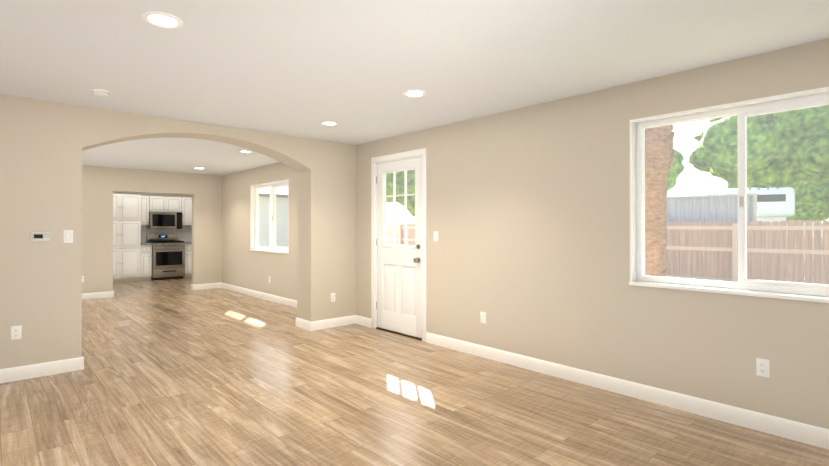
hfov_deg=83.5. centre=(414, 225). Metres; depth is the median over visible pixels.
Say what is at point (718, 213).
metal fence
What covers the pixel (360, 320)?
baseboard
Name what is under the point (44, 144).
wall
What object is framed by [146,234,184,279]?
range
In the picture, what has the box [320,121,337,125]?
recessed light
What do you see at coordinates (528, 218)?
wall
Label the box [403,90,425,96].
recessed light
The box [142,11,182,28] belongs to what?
recessed light
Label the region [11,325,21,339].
outlet plates
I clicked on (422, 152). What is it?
door frame
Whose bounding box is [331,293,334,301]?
outlet plates
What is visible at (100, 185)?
wall
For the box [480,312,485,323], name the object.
outlet plates
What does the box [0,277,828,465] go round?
floor
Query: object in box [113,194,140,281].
tall cabinet
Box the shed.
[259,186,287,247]
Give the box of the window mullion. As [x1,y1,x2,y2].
[270,187,271,247]
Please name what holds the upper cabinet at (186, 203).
attached to the wall at (158, 194)
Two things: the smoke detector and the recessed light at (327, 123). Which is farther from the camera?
the recessed light at (327, 123)
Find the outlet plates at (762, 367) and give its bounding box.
[756,358,769,377]
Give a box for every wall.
[0,94,355,368]
[82,165,221,292]
[113,191,191,197]
[222,38,828,428]
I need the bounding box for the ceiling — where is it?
[0,0,828,174]
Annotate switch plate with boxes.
[63,230,72,242]
[434,231,437,241]
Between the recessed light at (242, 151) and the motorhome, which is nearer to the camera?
the recessed light at (242, 151)
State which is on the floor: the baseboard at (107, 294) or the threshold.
the threshold
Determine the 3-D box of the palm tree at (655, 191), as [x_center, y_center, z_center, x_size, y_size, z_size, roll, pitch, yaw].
[3.155,-2.132,5.899,6.023,7.613,5.965,0,0,-42]
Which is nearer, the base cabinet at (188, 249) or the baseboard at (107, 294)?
the baseboard at (107, 294)
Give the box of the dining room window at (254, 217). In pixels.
[250,179,288,253]
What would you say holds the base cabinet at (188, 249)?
on the floor
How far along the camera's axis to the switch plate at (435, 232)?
5.20 m
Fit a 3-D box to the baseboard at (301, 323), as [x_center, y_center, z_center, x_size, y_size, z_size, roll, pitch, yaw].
[-1.443,1.283,6.027,0.016,0.115,0.300,0,0,-42]
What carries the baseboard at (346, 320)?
attached to the wall at (44, 144)
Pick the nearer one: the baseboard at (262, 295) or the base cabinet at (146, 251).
the baseboard at (262, 295)
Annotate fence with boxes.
[386,220,828,284]
[666,193,756,279]
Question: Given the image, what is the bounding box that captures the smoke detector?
[91,89,110,96]
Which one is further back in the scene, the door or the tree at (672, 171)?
the tree at (672, 171)
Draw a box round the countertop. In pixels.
[141,242,151,245]
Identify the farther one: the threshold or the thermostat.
the threshold
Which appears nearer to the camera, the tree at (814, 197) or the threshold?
the threshold
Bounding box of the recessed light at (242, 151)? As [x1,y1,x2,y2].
[238,150,251,152]
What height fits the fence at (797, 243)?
1.792 m
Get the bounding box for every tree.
[386,170,414,216]
[645,125,674,276]
[667,149,684,189]
[689,105,828,192]
[786,182,828,221]
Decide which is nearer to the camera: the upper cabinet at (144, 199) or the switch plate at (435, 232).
the switch plate at (435, 232)
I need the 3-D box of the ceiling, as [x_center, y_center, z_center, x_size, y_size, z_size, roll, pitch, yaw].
[-2.978,-1.184,4.981,7.000,0.160,16.100,0,0,-42]
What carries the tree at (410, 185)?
on the ground
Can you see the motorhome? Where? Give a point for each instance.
(782, 200)
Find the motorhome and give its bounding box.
[710,187,794,221]
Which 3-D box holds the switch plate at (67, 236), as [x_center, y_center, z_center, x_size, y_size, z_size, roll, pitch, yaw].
[-3.154,0.103,4.228,0.070,0.115,0.012,0,0,-42]
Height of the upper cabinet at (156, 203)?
0.395 m
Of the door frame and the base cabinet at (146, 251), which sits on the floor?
the base cabinet at (146, 251)
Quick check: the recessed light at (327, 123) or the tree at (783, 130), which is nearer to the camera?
the recessed light at (327, 123)
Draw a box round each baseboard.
[0,357,83,382]
[82,291,113,299]
[192,283,219,289]
[220,282,296,307]
[296,318,307,329]
[308,315,355,330]
[356,315,370,327]
[426,332,828,449]
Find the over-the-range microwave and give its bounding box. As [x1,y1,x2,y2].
[146,212,181,228]
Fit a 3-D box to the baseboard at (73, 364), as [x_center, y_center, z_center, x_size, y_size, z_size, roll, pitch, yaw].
[-4.103,1.272,3.358,2.807,0.115,0.017,0,0,-42]
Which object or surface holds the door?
in the wall at (528, 218)
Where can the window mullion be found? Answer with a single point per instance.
(270, 217)
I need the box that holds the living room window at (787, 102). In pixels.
[629,87,828,302]
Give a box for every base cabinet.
[141,246,151,280]
[183,246,191,277]
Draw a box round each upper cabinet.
[141,196,148,225]
[149,196,180,212]
[181,198,191,225]
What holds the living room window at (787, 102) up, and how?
in the wall at (528, 218)
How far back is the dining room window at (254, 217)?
8.65 m
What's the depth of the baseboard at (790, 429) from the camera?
3.45 m
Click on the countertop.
(142, 243)
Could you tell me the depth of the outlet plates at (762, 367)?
2.99 m
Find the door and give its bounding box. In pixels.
[376,157,421,337]
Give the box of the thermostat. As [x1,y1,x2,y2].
[31,232,50,241]
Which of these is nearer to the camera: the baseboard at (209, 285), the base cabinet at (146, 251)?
the baseboard at (209, 285)
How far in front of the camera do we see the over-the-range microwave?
11.83 m
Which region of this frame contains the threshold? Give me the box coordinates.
[376,327,421,339]
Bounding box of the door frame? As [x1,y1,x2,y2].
[371,148,426,341]
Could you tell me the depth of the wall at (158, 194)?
12.03 m

